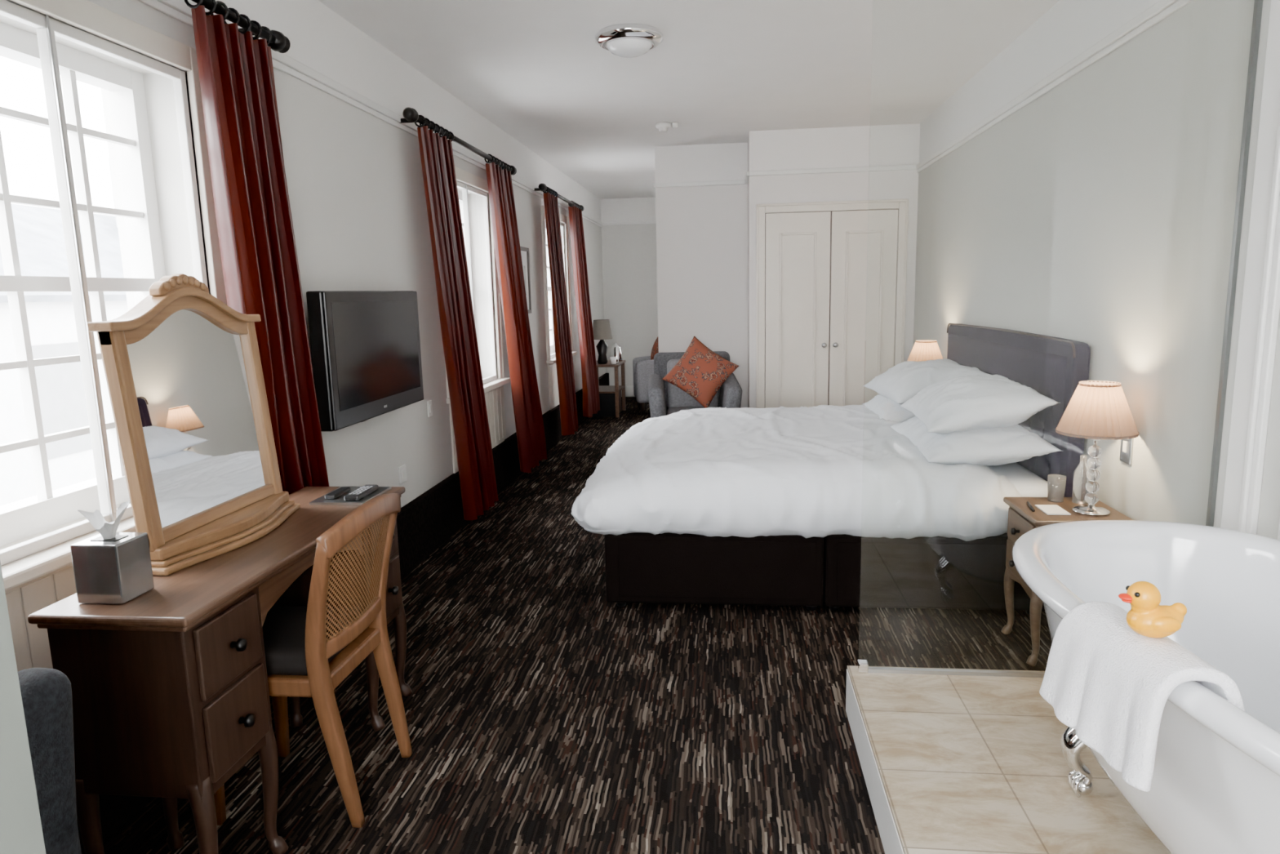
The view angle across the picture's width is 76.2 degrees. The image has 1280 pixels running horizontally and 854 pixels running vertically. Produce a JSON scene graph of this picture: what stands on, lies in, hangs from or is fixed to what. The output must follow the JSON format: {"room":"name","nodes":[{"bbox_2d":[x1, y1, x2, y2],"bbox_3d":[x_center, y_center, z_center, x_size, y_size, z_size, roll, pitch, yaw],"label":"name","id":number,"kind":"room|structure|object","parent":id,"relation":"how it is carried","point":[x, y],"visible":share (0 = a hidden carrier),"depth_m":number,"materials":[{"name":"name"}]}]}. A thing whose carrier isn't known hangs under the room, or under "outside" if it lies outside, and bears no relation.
{"room":"hotel room","nodes":[
{"label":"hotel room","id":0,"kind":"room"},
{"bbox_2d":[0,561,45,853],"bbox_3d":[-1.165,-0.023,0.829,0.900,2.630,0.180,0,9,6],"label":"wall partition","id":1,"kind":"structure","parent":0,"point":[20,824],"depth_m":0.91,"materials":[{"name":"grey paint"}]},
{"bbox_2d":[0,0,605,507],"bbox_3d":[-1.298,-0.718,5.073,0.300,2.630,12.700,0,9,6],"label":"wall","id":2,"kind":"structure","parent":0,"point":[355,180],"depth_m":3.89,"materials":[{"name":"paint"}]},
{"bbox_2d":[0,500,136,591],"bbox_3d":[-1.504,0.291,2.245,0.230,0.035,1.300,0,9,6],"label":"sill","id":3,"kind":"structure","parent":2,"relation":"attached to","point":[20,571],"depth_m":1.99,"materials":[{"name":"white wood"}]},
{"bbox_2d":[0,22,165,546],"bbox_3d":[-1.658,-0.376,2.151,0.090,1.320,1.120,0,9,6],"label":"window","id":4,"kind":"structure","parent":2,"relation":"in","point":[50,508],"depth_m":2.35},
{"bbox_2d":[0,0,208,671],"bbox_3d":[-1.476,-0.147,2.182,0.052,1.790,1.245,0,9,6],"label":"window","id":5,"kind":"structure","parent":2,"relation":"in","point":[31,644],"depth_m":2.13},
{"bbox_2d":[44,14,115,521],"bbox_3d":[-1.472,-0.381,2.153,0.004,1.320,0.006,0,9,6],"label":"secondary edge","id":6,"kind":"object","parent":5,"relation":"attached to","point":[46,16],"visible":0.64,"depth_m":2.14,"materials":[{"name":"metal"}]},
{"bbox_2d":[10,0,226,304],"bbox_3d":[-1.465,-0.414,2.123,0.040,1.395,1.270,0,9,6],"label":"window frame","id":7,"kind":"structure","parent":2,"relation":"attached to","point":[89,16],"depth_m":2.48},
{"bbox_2d":[184,0,328,494],"bbox_3d":[-1.366,-0.134,2.171,0.215,2.246,1.934,0,9,6],"label":"curtains","id":8,"kind":"object","parent":2,"relation":"attached to","point":[255,230],"visible":0.73,"depth_m":2.72,"materials":[{"name":"red fabric"}]},
{"bbox_2d":[76,373,635,853],"bbox_3d":[0.545,0.255,5.989,3.150,0.330,10.220,0,9,6],"label":"baseboard","id":9,"kind":"structure","parent":2,"relation":"attached to","point":[424,523],"depth_m":4.58,"materials":[{"name":"wood"}]},
{"bbox_2d":[306,290,423,431],"bbox_3d":[-1.227,-0.318,3.658,0.148,0.575,0.950,0,9,6],"label":"television","id":10,"kind":"object","parent":2,"relation":"attached to","point":[366,353],"visible":0.97,"depth_m":3.46,"materials":[{"name":"black plastic"}]},
{"bbox_2d":[137,0,602,227],"bbox_3d":[-1.058,-1.840,5.817,0.022,0.060,10.220,0,9,6],"label":"trim","id":11,"kind":"structure","parent":2,"relation":"attached to","point":[178,10],"depth_m":3.54,"materials":[{"name":"white wood"}]},
{"bbox_2d":[398,463,407,484],"bbox_3d":[-1.230,0.244,4.237,0.012,0.090,0.090,0,9,6],"label":"wall socket","id":12,"kind":"object","parent":2,"relation":"attached to","point":[402,469],"visible":1,"depth_m":4.22,"materials":[{"name":"white plastic"}]},
{"bbox_2d":[426,400,432,417],"bbox_3d":[-1.188,-0.104,4.622,0.012,0.090,0.060,0,9,6],"label":"wall socket","id":13,"kind":"object","parent":2,"relation":"attached to","point":[428,402],"visible":1,"depth_m":4.61,"materials":[{"name":"white plastic"}]},
{"bbox_2d":[457,190,475,318],"bbox_3d":[-1.297,-0.920,5.406,0.090,1.320,1.020,0,9,6],"label":"window","id":14,"kind":"structure","parent":2,"relation":"in","point":[460,193],"depth_m":5.76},
{"bbox_2d":[399,107,547,519],"bbox_3d":[-0.996,-0.670,5.286,0.258,2.216,2.218,0,9,6],"label":"curtains","id":15,"kind":"object","parent":2,"relation":"attached to","point":[477,482],"visible":1,"depth_m":4.77,"materials":[{"name":"red fabric"}]},
{"bbox_2d":[417,125,498,519],"bbox_3d":[-1.018,-0.541,4.703,0.168,2.152,0.699,0,9,6],"label":"drape","id":16,"kind":"object","parent":15,"relation":"hanging from","point":[477,482],"depth_m":4.60,"materials":[{"name":"red fabric"}]},
{"bbox_2d":[485,162,547,472],"bbox_3d":[-0.878,-0.752,5.965,0.175,2.152,0.832,0,9,6],"label":"drape","id":17,"kind":"object","parent":15,"relation":"hanging from","point":[529,423],"depth_m":5.83,"materials":[{"name":"red fabric"}]},
{"bbox_2d":[444,166,504,398],"bbox_3d":[-1.104,-0.958,5.378,0.040,1.395,1.170,0,9,6],"label":"window frame","id":18,"kind":"structure","parent":2,"relation":"attached to","point":[461,175],"depth_m":5.88,"materials":[{"name":"white wood"}]},
{"bbox_2d":[448,181,506,473],"bbox_3d":[-1.115,-0.691,5.439,0.052,1.790,1.150,0,9,6],"label":"window","id":19,"kind":"structure","parent":2,"relation":"in","point":[495,397],"depth_m":5.81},
{"bbox_2d":[466,184,474,315],"bbox_3d":[-1.110,-0.925,5.408,0.004,1.320,0.006,0,9,6],"label":"window frame","id":20,"kind":"structure","parent":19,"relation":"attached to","point":[466,184],"depth_m":5.37,"materials":[{"name":"wood"}]},
{"bbox_2d":[446,377,510,404],"bbox_3d":[-1.142,-0.252,5.500,0.230,0.035,1.200,0,9,6],"label":"sill","id":21,"kind":"structure","parent":2,"relation":"attached to","point":[490,385],"depth_m":5.71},
{"bbox_2d":[520,246,531,313],"bbox_3d":[-0.958,-1.196,6.668,0.024,0.540,0.420,0,9,6],"label":"framed picture","id":22,"kind":"object","parent":2,"relation":"attached to","point":[524,251],"visible":0.44,"depth_m":6.81,"materials":[{"name":"white paper"}]},
{"bbox_2d":[522,265,526,295],"bbox_3d":[-0.958,-1.196,6.668,0.002,0.240,0.200,0,9,6],"label":"print","id":23,"kind":"object","parent":22,"relation":"attached to","point":[523,266],"depth_m":6.75},
{"bbox_2d":[545,222,555,353],"bbox_3d":[-1.003,-1.362,8.053,0.090,1.320,0.980,0,9,6],"label":"window","id":24,"kind":"structure","parent":2,"relation":"in","point":[549,293],"depth_m":8.50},
{"bbox_2d":[544,216,565,409],"bbox_3d":[-0.823,-1.131,8.072,0.052,1.790,1.080,0,9,6],"label":"window","id":25,"kind":"structure","parent":2,"relation":"in","point":[553,395],"depth_m":7.84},
{"bbox_2d":[540,205,573,359],"bbox_3d":[-0.810,-1.400,8.026,0.040,1.395,1.130,0,9,6],"label":"window frame","id":26,"kind":"structure","parent":2,"relation":"attached to","point":[563,219],"depth_m":7.58,"materials":[{"name":"white wood"}]},
{"bbox_2d":[546,351,577,364],"bbox_3d":[-0.848,-0.694,8.148,0.230,0.035,1.160,0,9,6],"label":"sill","id":27,"kind":"structure","parent":2,"relation":"attached to","point":[553,360],"depth_m":7.65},
{"bbox_2d":[533,182,599,435],"bbox_3d":[-0.688,-1.127,8.022,0.261,2.216,1.980,0,9,6],"label":"curtains","id":28,"kind":"object","parent":2,"relation":"attached to","point":[562,342],"visible":1,"depth_m":7.58,"materials":[{"name":"red fabric"}]},
{"bbox_2d":[542,192,578,435],"bbox_3d":[-0.708,-1.004,7.471,0.173,2.152,0.553,0,9,6],"label":"drape","id":29,"kind":"object","parent":28,"relation":"hanging from","point":[562,342],"depth_m":7.37,"materials":[{"name":"red fabric"}]},
{"bbox_2d":[568,205,599,417],"bbox_3d":[-0.577,-1.203,8.667,0.182,2.152,0.666,0,9,6],"label":"drape","id":30,"kind":"object","parent":28,"relation":"hanging from","point":[591,401],"depth_m":8.52,"materials":[{"name":"red fabric"}]},
{"bbox_2d":[103,396,1052,853],"bbox_3d":[0.448,0.645,5.107,3.750,0.150,12.700,0,9,6],"label":"floor","id":31,"kind":"structure","parent":0,"point":[545,714],"depth_m":2.76,"materials":[{"name":"carpet"}]},
{"bbox_2d":[17,667,81,853],"bbox_3d":[-1.253,0.837,1.358,0.444,0.765,0.460,0,9,6],"label":"armchair","id":32,"kind":"object","parent":31,"relation":"on","point":[46,692],"visible":0.73,"depth_m":1.44,"materials":[{"name":"grey fabric"}]},
{"bbox_2d":[27,486,412,853],"bbox_3d":[-1.043,0.678,2.345,0.379,0.762,1.170,0,9,6],"label":"dressing table","id":33,"kind":"object","parent":31,"relation":"on","point":[170,686],"visible":0.68,"depth_m":1.81,"materials":[{"name":"brown wood"}]},
{"bbox_2d":[70,500,154,604],"bbox_3d":[-1.174,0.272,1.818,0.110,0.215,0.110,0,9,6],"label":"tissue box","id":34,"kind":"object","parent":33,"relation":"on","point":[110,566],"visible":1,"depth_m":1.78,"materials":[{"name":"silver metal"}]},
{"bbox_2d":[87,273,300,575],"bbox_3d":[-1.147,-0.049,2.207,0.189,0.722,0.625,0,9,6],"label":"mirror","id":35,"kind":"object","parent":33,"relation":"on","point":[183,367],"depth_m":2.15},
{"bbox_2d":[309,484,391,505],"bbox_3d":[-0.955,0.217,2.702,0.180,0.027,0.220,0,9,6],"label":"tray","id":36,"kind":"object","parent":33,"relation":"on","point":[342,495],"visible":1,"depth_m":2.65,"materials":[{"name":"black plastic"}]},
{"bbox_2d":[213,493,412,827],"bbox_3d":[-0.935,0.627,2.276,0.490,0.871,0.455,0,9,6],"label":"cane-back chair","id":37,"kind":"object","parent":31,"relation":"on","point":[309,650],"visible":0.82,"depth_m":2.17,"materials":[{"name":"brown wood"}]},
{"bbox_2d":[262,605,364,675],"bbox_3d":[-0.991,0.593,2.295,0.355,0.070,0.350,0,9,6],"label":"seat cushion","id":38,"kind":"object","parent":37,"relation":"on","point":[283,628],"depth_m":2.22,"materials":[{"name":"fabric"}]},
{"bbox_2d":[587,360,626,417],"bbox_3d":[-0.390,-0.454,9.580,0.380,0.605,0.650,0,9,6],"label":"side table","id":39,"kind":"object","parent":31,"relation":"on","point":[610,396],"visible":0.6,"depth_m":9.37,"materials":[{"name":"brown wood"}]},
{"bbox_2d":[592,319,612,364],"bbox_3d":[-0.436,-0.979,9.370,0.240,0.499,0.240,0,9,6],"label":"desk lamp","id":40,"kind":"object","parent":39,"relation":"on","point":[602,331],"visible":0.96,"depth_m":9.29,"materials":[{"name":"black metal"}]},
{"bbox_2d":[592,390,622,417],"bbox_3d":[-0.392,-0.288,9.603,0.290,0.270,0.480,0,9,6],"label":"mini fridge","id":41,"kind":"object","parent":39,"relation":"in","point":[607,401],"depth_m":9.37,"materials":[{"name":"black plastic"}]},
{"bbox_2d":[598,385,623,393],"bbox_3d":[-0.390,-0.442,9.582,0.340,0.020,0.610,0,9,6],"label":"shelf","id":42,"kind":"object","parent":39,"relation":"attached to","point":[602,388],"depth_m":9.51,"materials":[{"name":"brown wood"}]},
{"bbox_2d":[609,356,618,364],"bbox_3d":[-0.299,-0.755,9.286,0.088,0.079,0.076,7,13,42],"label":"coffee mug","id":43,"kind":"object","parent":39,"relation":"on","point":[613,359],"visible":1,"depth_m":9.27,"materials":[{"name":"white ceramic"}]},
{"bbox_2d":[610,342,622,361],"bbox_3d":[-0.270,-0.892,9.688,0.144,0.216,0.180,6,12,37],"label":"kettle","id":44,"kind":"object","parent":39,"relation":"on","point":[615,348],"visible":0.91,"depth_m":9.62,"materials":[{"name":"silver metal"}]},
{"bbox_2d":[632,355,653,414],"bbox_3d":[0.227,-0.605,9.688,0.585,0.840,0.677,-2,9,-3],"label":"armchair","id":45,"kind":"object","parent":31,"relation":"on","point":[642,366],"visible":0.2,"depth_m":9.38,"materials":[{"name":"grey fabric"}]},
{"bbox_2d":[650,337,658,359],"bbox_3d":[0.221,-0.910,9.574,0.196,0.510,0.525,0,9,6],"label":"cushion","id":46,"kind":"object","parent":45,"relation":"on","point":[655,349],"visible":0.34,"depth_m":9.47,"materials":[{"name":"fabric"}]},
{"bbox_2d":[648,351,742,417],"bbox_3d":[0.433,-0.131,6.593,0.719,0.900,0.786,-1,9,2],"label":"armchair","id":47,"kind":"object","parent":31,"relation":"on","point":[665,398],"visible":0.34,"depth_m":6.73,"materials":[{"name":"grey fabric"}]},
{"bbox_2d":[666,406,716,415],"bbox_3d":[0.432,-0.053,6.522,0.440,0.150,0.620,-1,9,2],"label":"seat cushion","id":48,"kind":"object","parent":47,"relation":"on","point":[670,410],"depth_m":6.67,"materials":[{"name":"white fabric"}]},
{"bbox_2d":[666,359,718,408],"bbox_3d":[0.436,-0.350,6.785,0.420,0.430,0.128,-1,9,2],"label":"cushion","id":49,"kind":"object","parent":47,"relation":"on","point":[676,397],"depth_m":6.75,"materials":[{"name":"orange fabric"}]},
{"bbox_2d":[662,335,738,408],"bbox_3d":[0.480,-0.432,6.473,0.614,0.570,0.228,0,9,6],"label":"cushion","id":50,"kind":"object","parent":47,"relation":"on","point":[700,372],"visible":1,"depth_m":6.42,"materials":[{"name":"fabric"}]},
{"bbox_2d":[570,323,1090,614],"bbox_3d":[0.853,0.084,4.372,2.179,1.177,2.119,0,9,6],"label":"bed","id":51,"kind":"object","parent":31,"relation":"on","point":[895,499],"visible":0.99,"depth_m":3.50,"materials":[{"name":"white fabric"}]},
{"bbox_2d":[570,404,1022,541],"bbox_3d":[0.740,0.163,4.362,1.952,0.402,2.037,0,9,6],"label":"duvet","id":52,"kind":"object","parent":51,"relation":"on","point":[820,473],"depth_m":3.47,"materials":[{"name":"white fabric"}]},
{"bbox_2d":[862,394,915,422],"bbox_3d":[1.599,-0.104,4.680,0.563,0.237,0.856,0,9,6],"label":"pillow","id":53,"kind":"object","parent":51,"relation":"on","point":[885,408],"depth_m":4.47,"materials":[{"name":"white fabric"}]},
{"bbox_2d":[863,358,986,404],"bbox_3d":[1.629,-0.258,4.682,0.515,0.255,0.820,-1,9,2],"label":"pillow","id":54,"kind":"object","parent":51,"relation":"on","point":[902,381],"depth_m":4.50,"materials":[{"name":"white fabric"}]},
{"bbox_2d":[890,416,1062,466],"bbox_3d":[1.499,0.049,3.779,0.563,0.231,0.856,0,9,6],"label":"pillow","id":55,"kind":"object","parent":51,"relation":"on","point":[930,441],"depth_m":3.46,"materials":[{"name":"white fabric"}]},
{"bbox_2d":[900,373,1060,434],"bbox_3d":[1.529,-0.104,3.780,0.515,0.258,0.820,0,9,9],"label":"pillow","id":56,"kind":"object","parent":51,"relation":"on","point":[988,403],"depth_m":3.51,"materials":[{"name":"white fabric"}]},
{"bbox_2d":[1000,497,1133,666],"bbox_3d":[1.603,0.587,3.123,0.370,0.568,0.360,0,9,6],"label":"nightstand","id":57,"kind":"object","parent":31,"relation":"on","point":[1021,518],"visible":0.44,"depth_m":3.09,"materials":[{"name":"brown wood"}]},
{"bbox_2d":[1026,501,1071,515],"bbox_3d":[1.521,0.304,3.064,0.120,0.010,0.161,0,9,6],"label":"notepad","id":58,"kind":"object","parent":57,"relation":"on","point":[1050,509],"visible":1,"depth_m":3.04,"materials":[{"name":"white paper"}]},
{"bbox_2d":[1047,474,1066,502],"bbox_3d":[1.619,0.239,3.175,0.066,0.099,0.066,0,9,6],"label":"drinking glass","id":59,"kind":"object","parent":57,"relation":"on","point":[1055,482],"visible":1,"depth_m":3.15,"materials":[{"name":"clear glass"}]},
{"bbox_2d":[1071,454,1089,504],"bbox_3d":[1.700,0.199,3.139,0.060,0.186,0.060,0,9,6],"label":"water bottle","id":60,"kind":"object","parent":57,"relation":"on","point":[1079,491],"visible":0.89,"depth_m":3.12,"materials":[{"name":"clear glass"}]},
{"bbox_2d":[1055,380,1139,515],"bbox_3d":[1.662,0.076,2.980,0.267,0.479,0.267,0,9,6],"label":"table lamp","id":61,"kind":"object","parent":57,"relation":"on","point":[1096,411],"visible":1,"depth_m":2.90,"materials":[{"name":"beige fabric"}]},
{"bbox_3d":[1.876,0.175,5.589,0.370,0.568,0.390,0,9,6],"label":"nightstand","id":62,"kind":"object","parent":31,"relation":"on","visible":0},
{"bbox_2d":[907,339,942,361],"bbox_3d":[1.907,-0.338,5.464,0.267,0.479,0.267,0,9,6],"label":"table lamp","id":63,"kind":"object","parent":62,"relation":"on","point":[925,349],"visible":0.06,"depth_m":5.37,"materials":[{"name":"beige fabric"}]},
{"bbox_2d":[600,197,657,386],"bbox_3d":[1.091,-1.741,10.960,3.150,2.630,0.300,0,9,6],"label":"wall","id":64,"kind":"structure","parent":0,"point":[629,259],"depth_m":10.90,"materials":[{"name":"paint"}]},
{"bbox_2d":[318,0,1060,199],"bbox_3d":[0.385,-2.097,4.656,3.750,0.150,12.700,0,9,6],"label":"ceiling","id":65,"kind":"structure","parent":0,"point":[724,71],"depth_m":4.46,"materials":[{"name":"paint"}]},
{"bbox_2d":[595,23,663,57],"bbox_3d":[-0.052,-1.840,3.931,0.330,0.100,0.330,0,9,6],"label":"ceiling light","id":66,"kind":"object","parent":65,"relation":"attached to","point":[622,40],"depth_m":3.84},
{"bbox_2d":[655,121,678,132],"bbox_3d":[0.200,-2.212,6.034,0.167,0.060,0.110,0,9,6],"label":"smoke detector","id":67,"kind":"object","parent":65,"relation":"attached to","point":[663,126],"visible":1,"depth_m":6.01,"materials":[{"name":"white plastic"}]},
{"bbox_2d":[654,142,747,408],"bbox_3d":[1.300,-1.265,8.033,2.090,2.630,1.950,0,9,6],"label":"wall","id":68,"kind":"structure","parent":0,"point":[702,231],"depth_m":7.08,"materials":[{"name":"white paint"}]},
{"bbox_2d":[747,123,919,408],"bbox_3d":[1.559,-1.066,6.788,1.300,2.630,0.500,0,9,6],"label":"wall","id":69,"kind":"structure","parent":0,"point":[883,144],"depth_m":6.39,"materials":[{"name":"white paint"}]},
{"bbox_2d":[764,208,898,404],"bbox_3d":[1.528,-0.716,6.593,1.030,1.995,0.004,0,9,6],"label":"door gap","id":70,"kind":"structure","parent":69,"relation":"in","point":[882,209],"depth_m":6.54,"materials":[{"name":"wood"}]},
{"bbox_2d":[755,199,908,408],"bbox_3d":[1.526,-0.746,6.570,1.170,2.070,0.040,0,9,6],"label":"trim","id":71,"kind":"structure","parent":69,"relation":"attached to","point":[902,205],"depth_m":6.46,"materials":[{"name":"beige paint"}]},
{"bbox_2d":[764,211,831,408],"bbox_3d":[1.269,-0.710,6.587,0.507,1.986,0.066,0,9,6],"label":"leaf","id":72,"kind":"object","parent":71,"relation":"attached to","point":[797,251],"depth_m":6.56,"materials":[{"name":"beige paint"}]},
{"bbox_2d":[778,231,816,407],"bbox_3d":[1.270,-0.688,6.597,0.287,1.720,0.018,0,9,6],"label":"trim","id":73,"kind":"structure","parent":72,"relation":"attached to","point":[811,233],"depth_m":6.55,"materials":[{"name":"beige paint"}]},
{"bbox_2d":[828,208,897,406],"bbox_3d":[1.780,-0.712,6.530,0.507,1.986,0.066,0,9,6],"label":"leaf","id":74,"kind":"object","parent":71,"relation":"attached to","point":[864,249],"depth_m":6.50,"materials":[{"name":"beige paint"}]},
{"bbox_2d":[843,230,884,405],"bbox_3d":[1.782,-0.691,6.540,0.287,1.720,0.018,0,9,6],"label":"trim","id":75,"kind":"structure","parent":74,"relation":"attached to","point":[864,231],"depth_m":6.48,"materials":[{"name":"beige paint"}]},
{"bbox_2d":[847,665,1170,853],"bbox_3d":[1.020,1.101,0.841,1.070,0.012,3.710,0,9,6],"label":"floor tiles","id":76,"kind":"structure","parent":0,"point":[966,764],"depth_m":2.10,"materials":[{"name":"tile"}]},
{"bbox_2d":[857,0,1262,677],"bbox_3d":[1.205,-0.332,2.433,1.041,2.290,0.032,0,9,6],"label":"glass partition frame","id":77,"kind":"structure","parent":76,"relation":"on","point":[862,664],"depth_m":2.38,"materials":[{"name":"metal"}]},
{"bbox_2d":[1012,520,1279,853],"bbox_3d":[1.222,0.675,1.507,0.770,0.603,1.596,0,9,6],"label":"clawfoot bathtub","id":78,"kind":"object","parent":76,"relation":"on","point":[1215,788],"visible":0.77,"depth_m":1.97,"materials":[{"name":"white ceramic"}]},
{"bbox_2d":[1039,601,1244,791],"bbox_3d":[0.881,0.465,1.461,0.173,0.221,0.367,-1,9,0],"label":"towel","id":79,"kind":"object","parent":78,"relation":"on","point":[1109,682],"visible":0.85,"depth_m":1.41,"materials":[{"name":"white fabric"}]},
{"bbox_2d":[1118,581,1186,637],"bbox_3d":[0.882,0.313,1.405,0.091,0.097,0.084,8,13,44],"label":"rubber duck","id":80,"kind":"object","parent":79,"relation":"on","point":[1146,617],"visible":1,"depth_m":1.39},
{"bbox_2d":[913,0,1279,538],"bbox_3d":[2.131,-0.734,4.689,0.300,2.630,12.700,0,9,6],"label":"wall","id":81,"kind":"structure","parent":0,"point":[1099,213],"depth_m":3.02,"materials":[{"name":"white paint"}]},
{"bbox_2d":[602,164,916,225],"bbox_3d":[0.831,-2.346,8.556,3.128,0.035,4.272,0,9,6],"label":"trim","id":82,"kind":"structure","parent":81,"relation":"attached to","point":[900,167],"depth_m":6.42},
{"bbox_2d":[915,0,1193,173],"bbox_3d":[1.717,-1.352,2.465,0.022,0.060,7.850,0,9,6],"label":"trim","id":83,"kind":"structure","parent":81,"relation":"attached to","point":[1162,9],"depth_m":3.43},
{"bbox_2d":[1119,438,1133,464],"bbox_3d":[1.789,0.073,3.006,0.012,0.120,0.080,0,9,6],"label":"wall switch","id":84,"kind":"object","parent":81,"relation":"attached to","point":[1126,445],"visible":0.79,"depth_m":2.99,"materials":[{"name":"metal"}]},
{"bbox_2d":[1220,0,1279,539],"bbox_3d":[1.628,-0.305,1.655,0.030,2.470,1.300,0,9,6],"label":"trim","id":85,"kind":"structure","parent":81,"relation":"attached to","point":[1260,305],"depth_m":2.22,"materials":[{"name":"white wood"}]},
{"label":"outside","id":86,"kind":"structure","parent":0,"visible":0},
{"bbox_3d":[-20.001,3.308,10.422,37.900,0.200,75.000,0,9,6],"label":"ground","id":87,"kind":"structure","parent":86,"visible":0},
{"bbox_2d":[0,156,128,506],"bbox_3d":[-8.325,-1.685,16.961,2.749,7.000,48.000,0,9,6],"label":"window panes","id":88,"kind":"object","parent":87,"relation":"on","point":[39,233],"visible":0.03,"depth_m":11.05,"materials":[{"name":"glass"}]},
{"bbox_3d":[1.026,1.180,0.853,1.062,0.148,3.710,0,9,6],"label":"platform","id":89,"kind":"object","parent":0,"visible":0},
{"bbox_2d":[845,669,903,853],"bbox_3d":[0.493,1.183,0.913,0.010,0.147,3.710,0,9,6],"label":"trim","id":90,"kind":"structure","parent":89,"relation":"attached to","point":[890,838],"depth_m":2.23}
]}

